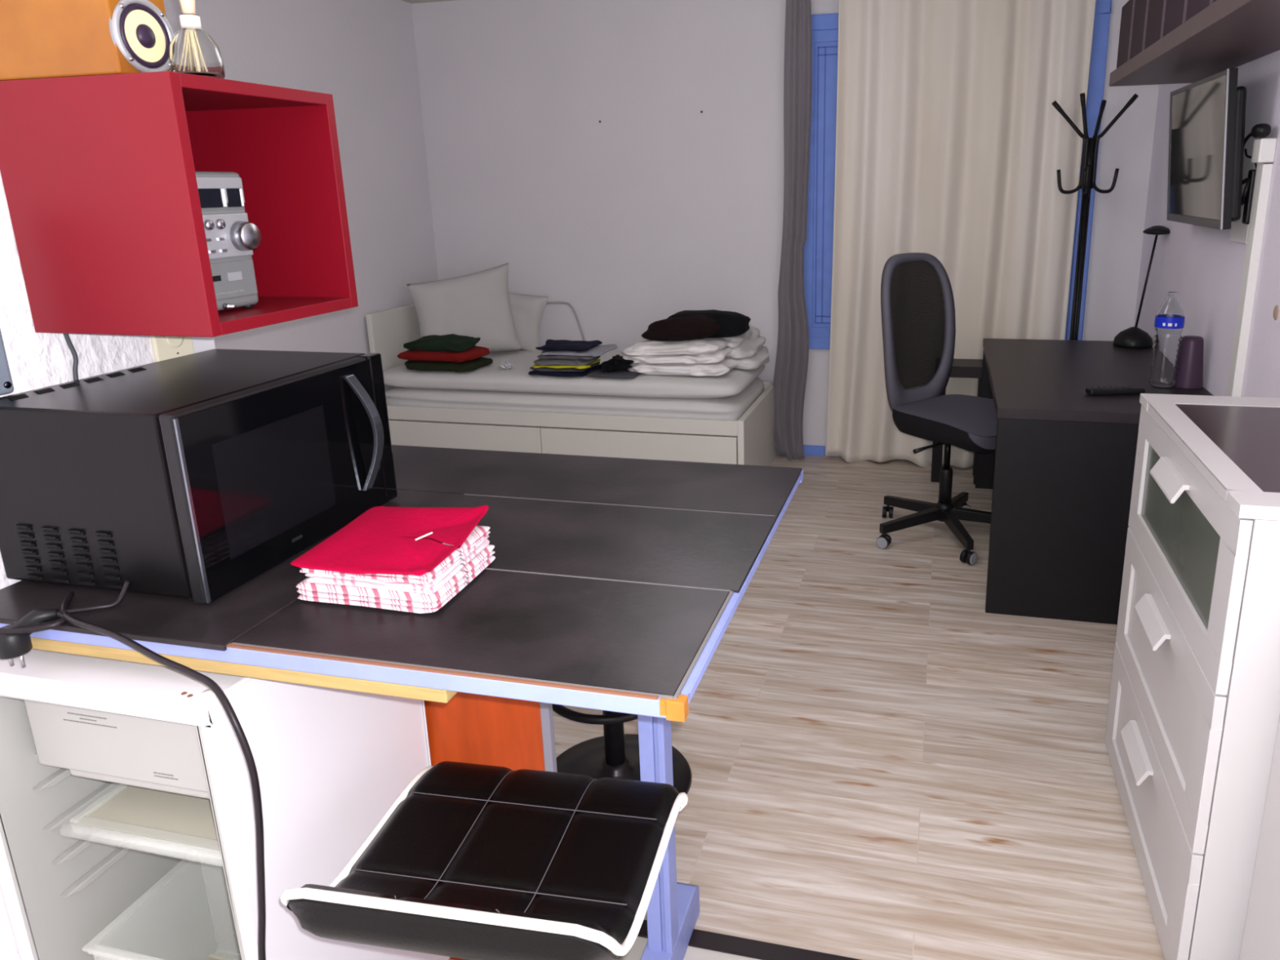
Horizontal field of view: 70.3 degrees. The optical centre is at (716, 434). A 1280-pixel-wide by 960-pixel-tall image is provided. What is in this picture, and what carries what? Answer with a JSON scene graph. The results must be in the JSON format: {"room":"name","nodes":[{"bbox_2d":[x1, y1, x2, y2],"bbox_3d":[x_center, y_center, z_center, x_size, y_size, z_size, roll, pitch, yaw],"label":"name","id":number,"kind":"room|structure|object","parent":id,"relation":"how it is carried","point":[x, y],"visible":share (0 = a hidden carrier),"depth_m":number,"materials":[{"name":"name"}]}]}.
{"room":"studio apartment","nodes":[
{"label":"studio apartment","id":0,"kind":"room"},
{"bbox_2d":[0,171,155,959],"bbox_3d":[-1.321,0.163,0.363,0.120,2.420,2.555,3,16,14],"label":"wall","id":1,"kind":"structure","parent":0,"point":[36,360],"depth_m":1.33,"materials":[{"name":"paint"}]},
{"bbox_2d":[0,328,13,395],"bbox_3d":[-1.027,-0.163,1.208,0.015,0.248,0.126,3,16,14],"label":"bracket","id":2,"kind":"object","parent":1,"relation":"attached to","point":[6,387],"visible":1,"depth_m":1.28,"materials":[{"name":"grey metal"}]},
{"bbox_2d":[150,335,194,362],"bbox_3d":[-0.942,-0.162,1.566,0.012,0.082,0.080,3,16,14],"label":"wall outlet","id":3,"kind":"object","parent":1,"relation":"attached to","point":[164,348],"visible":0.38,"depth_m":1.56,"materials":[{"name":"beige plastic"}]},
{"bbox_2d":[0,71,358,337],"bbox_3d":[-0.815,-0.352,1.403,0.312,0.346,0.332,3,16,14],"label":"cube","id":4,"kind":"object","parent":1,"relation":"attached to","point":[98,174],"visible":1,"depth_m":1.27,"materials":[{"name":"paint"}]},
{"bbox_2d":[62,333,78,380],"bbox_3d":[-0.986,-0.122,1.383,0.008,0.101,0.014,10,19,35],"label":"wire","id":5,"kind":"object","parent":4,"relation":"hanging from","point":[66,335],"visible":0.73,"depth_m":1.39,"materials":[{"name":"grey"}]},
{"bbox_2d":[0,0,173,80],"bbox_3d":[-0.878,-0.589,1.234,0.234,0.200,0.101,3,16,14],"label":"loudspeaker","id":6,"kind":"object","parent":4,"relation":"on","point":[39,38],"visible":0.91,"depth_m":1.20,"materials":[{"name":"brown wood"}]},
{"bbox_2d":[168,0,225,79],"bbox_3d":[-0.722,-0.562,1.241,0.066,0.140,0.066,3,16,14],"label":"reed diffuser","id":7,"kind":"object","parent":4,"relation":"on","point":[192,51],"visible":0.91,"depth_m":1.23,"materials":[{"name":"clear glass"}]},
{"bbox_2d":[195,171,261,311],"bbox_3d":[-0.827,-0.285,1.353,0.234,0.205,0.146,3,16,14],"label":"mini hifi","id":8,"kind":"object","parent":4,"relation":"on","point":[232,240],"visible":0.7,"depth_m":1.35,"materials":[{"name":"silver metal"}]},
{"bbox_2d":[201,210,244,295],"bbox_3d":[-0.734,-0.266,1.333,0.002,0.119,0.125,3,16,14],"label":"print","id":9,"kind":"object","parent":8,"relation":"attached to","point":[226,251],"depth_m":1.35,"materials":[{"name":"grey metal"}]},
{"bbox_2d":[222,302,235,309],"bbox_3d":[-0.727,-0.191,1.351,0.018,0.009,0.009,3,16,14],"label":"socket","id":10,"kind":"object","parent":8,"relation":"attached to","point":[224,305],"depth_m":1.35,"materials":[{"name":"silver metal"}]},
{"bbox_2d":[191,336,215,353],"bbox_3d":[-1.749,-0.222,1.798,1.670,2.420,0.120,3,16,14],"label":"wall","id":11,"kind":"structure","parent":0,"point":[200,344],"depth_m":1.64,"materials":[{"name":"white paint"}]},
{"bbox_2d":[164,0,438,354],"bbox_3d":[-2.085,-0.717,3.627,0.100,2.420,3.395,3,16,14],"label":"wall","id":12,"kind":"structure","parent":0,"point":[362,53],"depth_m":4.51,"materials":[{"name":"white paint"}]},
{"bbox_2d":[401,0,456,4],"bbox_3d":[-0.552,-1.482,1.586,3.974,0.080,6.270,3,16,14],"label":"ceiling","id":13,"kind":"structure","parent":0,"point":[411,2],"depth_m":4.82,"materials":[{"name":"beige paint"}]},
{"bbox_2d":[411,0,1159,459],"bbox_3d":[0.217,-1.081,4.800,3.974,2.420,0.100,3,16,14],"label":"wall","id":14,"kind":"structure","parent":0,"point":[660,207],"depth_m":4.82,"materials":[{"name":"white paint"}]},
{"bbox_2d":[546,301,585,341],"bbox_3d":[-0.893,-0.630,5.142,0.320,0.247,0.019,3,16,14],"label":"cable","id":15,"kind":"object","parent":14,"relation":"attached to","point":[548,302],"visible":0.68,"depth_m":5.11,"materials":[{"name":"grey plastic"}]},
{"bbox_2d":[783,444,825,456],"bbox_3d":[0.460,0.086,4.999,0.280,0.055,0.018,3,16,14],"label":"baseboard","id":16,"kind":"structure","parent":14,"relation":"attached to","point":[809,450],"depth_m":4.97,"materials":[{"name":"blue paint"}]},
{"bbox_2d":[804,0,1111,349],"bbox_3d":[1.086,-1.218,4.467,1.473,1.640,0.030,3,16,14],"label":"window","id":17,"kind":"structure","parent":14,"relation":"in","point":[818,246],"depth_m":4.51,"materials":[{"name":"blue paint"}]},
{"bbox_3d":[1.027,-2.110,4.187,1.700,0.022,0.116,3,16,14],"label":"curtain rod","id":18,"kind":"object","parent":14,"relation":"attached to","visible":0},
{"bbox_2d":[773,0,812,460],"bbox_3d":[0.377,-0.980,4.587,0.198,2.328,0.048,3,16,14],"label":"curtain","id":19,"kind":"object","parent":18,"relation":"hanging from","point":[790,374],"visible":1,"depth_m":4.59,"materials":[{"name":"grey fabric"}]},
{"bbox_2d":[826,0,1096,467],"bbox_3d":[1.139,-0.950,4.439,1.174,2.335,0.078,3,16,14],"label":"curtain","id":20,"kind":"object","parent":18,"relation":"hanging from","point":[952,144],"visible":0.78,"depth_m":4.35,"materials":[{"name":"beige fabric"}]},
{"bbox_2d":[448,450,1164,959],"bbox_3d":[-0.507,0.928,2.247,3.974,0.080,6.270,3,16,14],"label":"floor","id":21,"kind":"structure","parent":0,"point":[884,764],"depth_m":2.35,"materials":[{"name":"laminate"}]},
{"bbox_2d":[0,648,449,959],"bbox_3d":[-0.780,0.667,1.488,0.445,0.835,0.439,3,16,14],"label":"fridge","id":22,"kind":"object","parent":21,"relation":"on","point":[127,822],"visible":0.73,"depth_m":1.32,"materials":[{"name":"white"}]},
{"bbox_2d":[23,699,208,792],"bbox_3d":[-0.784,0.388,1.416,0.377,0.132,0.342,3,16,14],"label":"freezer","id":23,"kind":"object","parent":22,"relation":"in","point":[161,755],"depth_m":1.26,"materials":[{"name":"grey plastic"}]},
{"bbox_2d":[0,444,803,959],"bbox_3d":[-0.428,0.588,1.623,1.040,0.903,0.861,3,16,14],"label":"bar table","id":24,"kind":"object","parent":21,"relation":"on","point":[611,584],"visible":0.64,"depth_m":1.24,"materials":[{"name":"purple paint"}]},
{"bbox_2d":[0,580,130,667],"bbox_3d":[-0.916,0.258,1.197,0.239,0.082,0.087,-4,16,-9],"label":"plug","id":25,"kind":"object","parent":24,"relation":"on","point":[15,642],"visible":1,"depth_m":1.18,"materials":[{"name":"black plastic"}]},
{"bbox_2d":[61,591,266,959],"bbox_3d":[-0.711,0.684,1.251,0.443,0.904,0.052,8,18,29],"label":"power cord","id":26,"kind":"object","parent":24,"relation":"hanging from","point":[212,685],"visible":1,"depth_m":1.08,"materials":[{"name":"black plastic"}]},
{"bbox_2d":[0,348,397,604],"bbox_3d":[-0.789,0.041,1.434,0.378,0.270,0.456,3,16,14],"label":"microwave oven","id":27,"kind":"object","parent":24,"relation":"on","point":[196,476],"visible":1,"depth_m":1.26,"materials":[{"name":"black metal"}]},
{"bbox_2d":[296,544,495,613],"bbox_3d":[-0.454,0.197,1.298,0.225,0.032,0.197,3,16,14],"label":"tea towel","id":28,"kind":"object","parent":24,"relation":"on","point":[414,602],"visible":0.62,"depth_m":1.22,"materials":[{"name":"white fabric"}]},
{"bbox_2d":[305,534,489,594],"bbox_3d":[-0.452,0.177,1.300,0.210,0.028,0.192,3,16,14],"label":"tea towel","id":29,"kind":"object","parent":28,"relation":"on","point":[439,581],"visible":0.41,"depth_m":1.22,"materials":[{"name":"fabric"}]},
{"bbox_2d":[299,525,490,583],"bbox_3d":[-0.455,0.163,1.295,0.212,0.018,0.196,3,16,14],"label":"tea towel","id":30,"kind":"object","parent":29,"relation":"on","point":[478,533],"visible":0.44,"depth_m":1.22,"materials":[{"name":"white fabric"}]},
{"bbox_2d":[290,505,488,575],"bbox_3d":[-0.461,0.147,1.294,0.217,0.034,0.211,3,16,14],"label":"tea towel","id":31,"kind":"object","parent":30,"relation":"on","point":[381,540],"visible":1,"depth_m":1.28,"materials":[{"name":"red fabric"}]},
{"bbox_2d":[415,532,432,540],"bbox_3d":[-0.405,0.141,1.250,0.004,0.005,0.026,12,20,40],"label":"thread","id":32,"kind":"object","parent":31,"relation":"on","point":[430,533],"visible":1,"depth_m":1.25,"materials":[{"name":"white"}]},
{"bbox_2d":[280,760,688,959],"bbox_3d":[-0.265,0.799,1.234,0.398,0.696,0.399,2,16,10],"label":"bar stool","id":33,"kind":"object","parent":21,"relation":"on","point":[470,861],"visible":1,"depth_m":1.13,"materials":[{"name":"black leather"}]},
{"bbox_2d":[423,691,557,959],"bbox_3d":[-0.416,0.638,1.634,0.276,0.800,0.016,3,16,14],"label":"board","id":34,"kind":"object","parent":21,"relation":"on","point":[513,734],"visible":0.02,"depth_m":1.59,"materials":[{"name":"brown wood"}]},
{"bbox_2d":[365,303,777,466],"bbox_3d":[-0.736,-0.227,4.728,1.980,0.845,0.840,3,16,14],"label":"daybed","id":35,"kind":"object","parent":21,"relation":"on","point":[633,437],"visible":0.52,"depth_m":4.38,"materials":[{"name":"white wood"}]},
{"bbox_2d":[385,376,764,420],"bbox_3d":[-0.734,-0.212,4.736,1.902,0.167,0.773,3,16,14],"label":"mattress","id":36,"kind":"object","parent":35,"relation":"on","point":[733,407],"visible":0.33,"depth_m":4.36,"materials":[{"name":"grey fabric"}]},
{"bbox_2d":[382,350,764,398],"bbox_3d":[-0.737,-0.329,4.702,1.910,0.101,0.786,3,16,14],"label":"mattress","id":37,"kind":"object","parent":36,"relation":"on","point":[491,377],"visible":0.48,"depth_m":4.36,"materials":[{"name":"grey fabric"}]},
{"bbox_2d":[404,356,493,372],"bbox_3d":[-1.364,-0.361,4.589,0.420,0.057,0.257,3,16,14],"label":"folded garment","id":38,"kind":"object","parent":37,"relation":"on","point":[471,365],"visible":0.65,"depth_m":4.49,"materials":[{"name":"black fabric"}]},
{"bbox_2d":[396,345,489,362],"bbox_3d":[-1.376,-0.411,4.573,0.419,0.066,0.257,3,16,14],"label":"folded garment","id":39,"kind":"object","parent":38,"relation":"on","point":[475,352],"visible":0.67,"depth_m":4.47,"materials":[{"name":"red fabric"}]},
{"bbox_2d":[403,333,480,351],"bbox_3d":[-1.381,-0.462,4.572,0.348,0.062,0.255,3,16,14],"label":"folded garment","id":40,"kind":"object","parent":39,"relation":"on","point":[451,342],"visible":1,"depth_m":4.51,"materials":[{"name":"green fabric"}]},
{"bbox_2d":[406,262,522,351],"bbox_3d":[-1.334,-0.644,4.810,0.560,0.498,0.188,-8,17,-24],"label":"pillow","id":41,"kind":"object","parent":37,"relation":"on","point":[477,304],"visible":0.78,"depth_m":4.76,"materials":[{"name":"grey fabric"}]},
{"bbox_2d":[498,360,513,369],"bbox_3d":[-1.053,-0.347,4.529,0.078,0.047,0.058,-4,16,-11],"label":"wrapper","id":42,"kind":"object","parent":37,"relation":"on","point":[505,365],"visible":1,"depth_m":4.52,"materials":[{"name":"white"}]},
{"bbox_2d":[508,292,548,351],"bbox_3d":[-1.188,-0.642,5.051,0.506,0.393,0.155,0,15,5],"label":"pillow","id":43,"kind":"object","parent":37,"relation":"on","point":[527,310],"visible":0.31,"depth_m":5.00,"materials":[{"name":"grey fabric"}]},
{"bbox_2d":[528,364,599,377],"bbox_3d":[-0.730,-0.317,4.434,0.332,0.033,0.270,3,16,14],"label":"folded garment","id":44,"kind":"object","parent":37,"relation":"on","point":[566,374],"visible":0.46,"depth_m":4.33,"materials":[{"name":"black fabric"}]},
{"bbox_2d":[529,361,599,371],"bbox_3d":[-0.742,-0.337,4.438,0.301,0.021,0.260,3,16,14],"label":"folded garment","id":45,"kind":"object","parent":44,"relation":"on","point":[540,369],"visible":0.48,"depth_m":4.34,"materials":[{"name":"grey fabric"}]},
{"bbox_2d":[533,359,600,368],"bbox_3d":[-0.728,-0.349,4.423,0.301,0.022,0.258,3,16,14],"label":"folded garment","id":46,"kind":"object","parent":45,"relation":"on","point":[535,366],"visible":0.41,"depth_m":4.32,"materials":[{"name":"yellow fabric"}]},
{"bbox_2d":[533,355,600,366],"bbox_3d":[-0.725,-0.370,4.424,0.297,0.037,0.270,3,16,14],"label":"folded garment","id":47,"kind":"object","parent":46,"relation":"on","point":[540,361],"visible":0.55,"depth_m":4.32,"materials":[{"name":"grey fabric"}]},
{"bbox_2d":[537,354,597,359],"bbox_3d":[-0.706,-0.394,4.413,0.302,0.029,0.266,3,16,14],"label":"folded garment","id":48,"kind":"object","parent":47,"relation":"on","point":[544,357],"visible":0.36,"depth_m":4.30,"materials":[{"name":"grey fabric"}]},
{"bbox_2d":[541,344,617,356],"bbox_3d":[-0.670,-0.411,4.395,0.345,0.026,0.279,3,16,14],"label":"folded garment","id":49,"kind":"object","parent":48,"relation":"on","point":[598,350],"visible":0.67,"depth_m":4.30,"materials":[{"name":"grey fabric"}]},
{"bbox_2d":[535,339,602,351],"bbox_3d":[-0.724,-0.433,4.397,0.291,0.027,0.265,3,16,14],"label":"folded garment","id":50,"kind":"object","parent":49,"relation":"on","point":[550,344],"visible":1,"depth_m":4.35,"materials":[{"name":"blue fabric"}]},
{"bbox_2d":[586,368,641,378],"bbox_3d":[-0.483,-0.296,4.349,0.256,0.028,0.216,3,16,14],"label":"folded garment","id":51,"kind":"object","parent":37,"relation":"on","point":[624,374],"visible":0.64,"depth_m":4.28,"materials":[{"name":"grey fabric"}]},
{"bbox_2d":[598,354,634,373],"bbox_3d":[-0.479,-0.339,4.346,0.212,0.087,0.229,3,16,14],"label":"garment","id":52,"kind":"object","parent":51,"relation":"on","point":[617,362],"visible":0.84,"depth_m":4.28,"materials":[{"name":"black fabric"}]},
{"bbox_2d":[620,337,741,376],"bbox_3d":[-0.163,-0.393,4.431,0.580,0.174,0.453,3,16,14],"label":"folded linens","id":53,"kind":"object","parent":37,"relation":"on","point":[705,357],"visible":0.86,"depth_m":4.26,"materials":[{"name":"white fabric"}]},
{"bbox_2d":[641,314,720,341],"bbox_3d":[-0.153,-0.518,4.397,0.417,0.132,0.287,3,16,14],"label":"folded garment","id":54,"kind":"object","parent":53,"relation":"on","point":[695,326],"visible":0.88,"depth_m":4.29,"materials":[{"name":"black fabric"}]},
{"bbox_2d":[667,309,751,337],"bbox_3d":[-0.049,-0.541,4.434,0.428,0.126,0.265,3,16,14],"label":"folded garment","id":55,"kind":"object","parent":53,"relation":"on","point":[732,324],"visible":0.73,"depth_m":4.32,"materials":[{"name":"black fabric"}]},
{"bbox_2d":[723,325,769,369],"bbox_3d":[0.127,-0.450,4.588,0.288,0.202,0.481,3,16,14],"label":"folded blanket","id":56,"kind":"object","parent":37,"relation":"on","point":[748,347],"visible":0.66,"depth_m":4.45,"materials":[{"name":"grey fabric"}]},
{"bbox_2d":[551,703,692,794],"bbox_3d":[-0.257,0.535,2.195,0.398,0.696,0.399,1,16,9],"label":"bar stool","id":57,"kind":"object","parent":21,"relation":"on","point":[614,754],"visible":0.05,"depth_m":2.25,"materials":[{"name":"black"}]},
{"bbox_2d":[637,919,861,959],"bbox_3d":[0.174,1.010,1.740,2.204,0.006,0.040,3,16,14],"label":"trim","id":58,"kind":"structure","parent":21,"relation":"on","point":[762,950],"depth_m":1.76,"materials":[{"name":"black"}]},
{"bbox_2d":[875,252,997,564],"bbox_3d":[0.976,-0.130,3.663,0.640,1.160,0.630,3,16,14],"label":"office chair","id":59,"kind":"object","parent":21,"relation":"on","point":[919,331],"visible":0.85,"depth_m":3.75,"materials":[{"name":"black fabric"}]},
{"bbox_2d":[930,358,982,484],"bbox_3d":[1.212,-0.064,4.483,0.270,0.590,0.200,3,16,14],"label":"side table","id":60,"kind":"object","parent":21,"relation":"on","point":[961,368],"visible":0.24,"depth_m":4.42,"materials":[{"name":"black wood"}]},
{"bbox_2d":[975,337,1213,624],"bbox_3d":[1.434,0.102,3.600,0.712,0.730,1.400,3,16,14],"label":"desk","id":61,"kind":"object","parent":21,"relation":"on","point":[1060,473],"visible":0.7,"depth_m":3.01,"materials":[{"name":"black wood"}]},
{"bbox_2d":[1085,386,1145,395],"bbox_3d":[1.364,-0.149,3.093,0.190,0.022,0.048,-2,15,-2],"label":"remote control","id":62,"kind":"object","parent":61,"relation":"on","point":[1104,390],"visible":0.98,"depth_m":3.07,"materials":[{"name":"black plastic"}]},
{"bbox_2d":[1113,225,1169,348],"bbox_3d":[1.844,-0.638,3.913,0.190,0.516,0.160,3,16,14],"label":"desk lamp","id":63,"kind":"object","parent":61,"relation":"on","point":[1133,337],"visible":0.97,"depth_m":3.92,"materials":[{"name":"black plastic"}]},
{"bbox_2d":[1148,291,1185,389],"bbox_3d":[1.565,-0.326,3.138,0.093,0.332,0.094,3,16,14],"label":"water bottle","id":64,"kind":"object","parent":61,"relation":"on","point":[1169,322],"visible":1,"depth_m":3.11,"materials":[{"name":"clear plastic"}]},
{"bbox_2d":[1162,323,1177,326],"bbox_3d":[1.546,-0.373,3.084,0.043,0.010,0.007,6,17,23],"label":"print","id":65,"kind":"object","parent":64,"relation":"on","point":[1163,324],"depth_m":3.08,"materials":[{"name":"white plastic"}]},
{"bbox_2d":[1173,335,1204,389],"bbox_3d":[1.659,-0.254,3.170,0.100,0.175,0.100,3,16,14],"label":"tumbler","id":66,"kind":"object","parent":61,"relation":"on","point":[1190,366],"visible":0.91,"depth_m":3.14,"materials":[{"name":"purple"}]},
{"bbox_2d":[1051,93,1138,340],"bbox_3d":[1.695,-0.640,4.246,0.366,1.806,0.256,3,16,14],"label":"coat stand","id":67,"kind":"object","parent":21,"relation":"on","point":[1090,148],"visible":0.81,"depth_m":4.09,"materials":[{"name":"black plastic"}]},
{"bbox_2d":[1104,393,1279,959],"bbox_3d":[1.110,0.474,1.847,0.453,0.950,0.792,3,16,14],"label":"dresser","id":68,"kind":"object","parent":21,"relation":"on","point":[1193,717],"visible":1,"depth_m":1.64,"materials":[{"name":"white paint"}]},
{"bbox_2d":[1239,715,1279,959],"bbox_3d":[0.987,0.720,1.205,0.380,0.820,0.455,3,16,14],"label":"base cabinet","id":69,"kind":"object","parent":21,"relation":"on","point":[1261,934],"visible":1,"depth_m":1.41,"materials":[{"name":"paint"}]},
{"bbox_2d":[1133,49,1279,398],"bbox_3d":[1.349,-0.185,1.455,0.100,2.420,6.070,3,16,14],"label":"wall","id":70,"kind":"structure","parent":0,"point":[1202,264],"depth_m":3.06,"materials":[{"name":"paint"}]},
{"bbox_2d":[1109,0,1279,86],"bbox_3d":[1.465,-1.134,2.619,0.319,0.050,1.895,3,16,14],"label":"wall shelf","id":71,"kind":"object","parent":70,"relation":"attached to","point":[1225,34],"visible":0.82,"depth_m":2.54,"materials":[{"name":"grey wood"}]},
{"bbox_2d":[1116,0,1135,68],"bbox_3d":[1.652,-1.480,3.330,0.280,0.235,0.272,3,16,14],"label":"storage box","id":72,"kind":"object","parent":71,"relation":"on","point":[1128,9],"visible":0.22,"depth_m":3.35,"materials":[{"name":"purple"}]},
{"bbox_2d":[1129,0,1149,59],"bbox_3d":[1.586,-1.436,3.068,0.280,0.290,0.257,3,16,14],"label":"storage box","id":73,"kind":"object","parent":71,"relation":"on","point":[1141,6],"visible":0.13,"depth_m":3.10,"materials":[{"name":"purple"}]},
{"bbox_2d":[1144,0,1166,49],"bbox_3d":[1.520,-1.365,2.813,0.280,0.290,0.272,3,16,14],"label":"storage box","id":74,"kind":"object","parent":71,"relation":"on","point":[1157,8],"visible":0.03,"depth_m":2.86,"materials":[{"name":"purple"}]},
{"bbox_2d":[1163,0,1188,36],"bbox_3d":[1.451,-1.291,2.550,0.280,0.290,0.277,3,16,14],"label":"storage box","id":75,"kind":"object","parent":71,"relation":"on","point":[1175,10],"visible":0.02,"depth_m":2.61,"materials":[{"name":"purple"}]},
{"bbox_2d":[1186,0,1213,21],"bbox_3d":[1.383,-1.217,2.285,0.280,0.290,0.272,3,16,14],"label":"storage box","id":76,"kind":"object","parent":71,"relation":"on","point":[1194,6],"visible":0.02,"depth_m":2.38,"materials":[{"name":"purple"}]},
{"bbox_2d":[1166,67,1246,230],"bbox_3d":[1.638,-0.929,2.997,0.144,0.457,0.732,3,16,14],"label":"television","id":77,"kind":"object","parent":70,"relation":"attached to","point":[1207,115],"visible":1,"depth_m":2.85,"materials":[{"name":"black plastic"}]},
{"bbox_2d":[1230,156,1262,244],"bbox_3d":[1.647,-0.728,2.810,0.019,0.260,0.170,3,16,14],"label":"cable box","id":78,"kind":"object","parent":70,"relation":"attached to","point":[1239,231],"visible":0.4,"depth_m":2.81,"materials":[{"name":"white plastic"}]},
{"bbox_2d":[1241,168,1256,224],"bbox_3d":[1.621,-0.717,2.734,0.032,0.160,0.040,3,16,14],"label":"power adapter","id":79,"kind":"object","parent":70,"relation":"attached to","point":[1251,173],"visible":0.5,"depth_m":2.72,"materials":[{"name":"black plastic"}]},
{"bbox_2d":[1226,164,1273,396],"bbox_3d":[1.616,-0.273,2.790,0.026,1.074,0.060,3,16,14],"label":"duct","id":80,"kind":"object","parent":70,"relation":"attached to","point":[1264,171],"visible":0.56,"depth_m":2.72,"materials":[{"name":"white plastic"}]},
{"bbox_2d":[1241,148,1257,205],"bbox_3d":[1.607,-0.780,2.741,0.027,0.168,0.114,3,16,14],"label":"cables","id":81,"kind":"object","parent":80,"relation":"attached to","point":[1246,180],"visible":0.73,"depth_m":2.72,"materials":[{"name":"black plastic"}]},
{"bbox_2d":[1244,123,1271,146],"bbox_3d":[1.592,-0.874,2.677,0.044,0.080,0.178,3,16,14],"label":"plug","id":82,"kind":"object","parent":70,"relation":"attached to","point":[1261,130],"visible":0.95,"depth_m":2.60,"materials":[{"name":"black plastic"}]},
{"bbox_2d":[1251,137,1276,163],"bbox_3d":[1.598,-0.827,2.640,0.042,0.067,0.070,3,16,14],"label":"wall socket","id":83,"kind":"object","parent":70,"relation":"attached to","point":[1264,149],"visible":1,"depth_m":2.61,"materials":[{"name":"white plastic"}]},
{"bbox_2d":[1273,305,1279,319],"bbox_3d":[1.570,-0.341,2.538,0.002,0.043,0.043,3,16,14],"label":"stain","id":84,"kind":"object","parent":70,"relation":"attached to","point":[1276,310],"depth_m":2.53,"materials":[{"name":"beige"}]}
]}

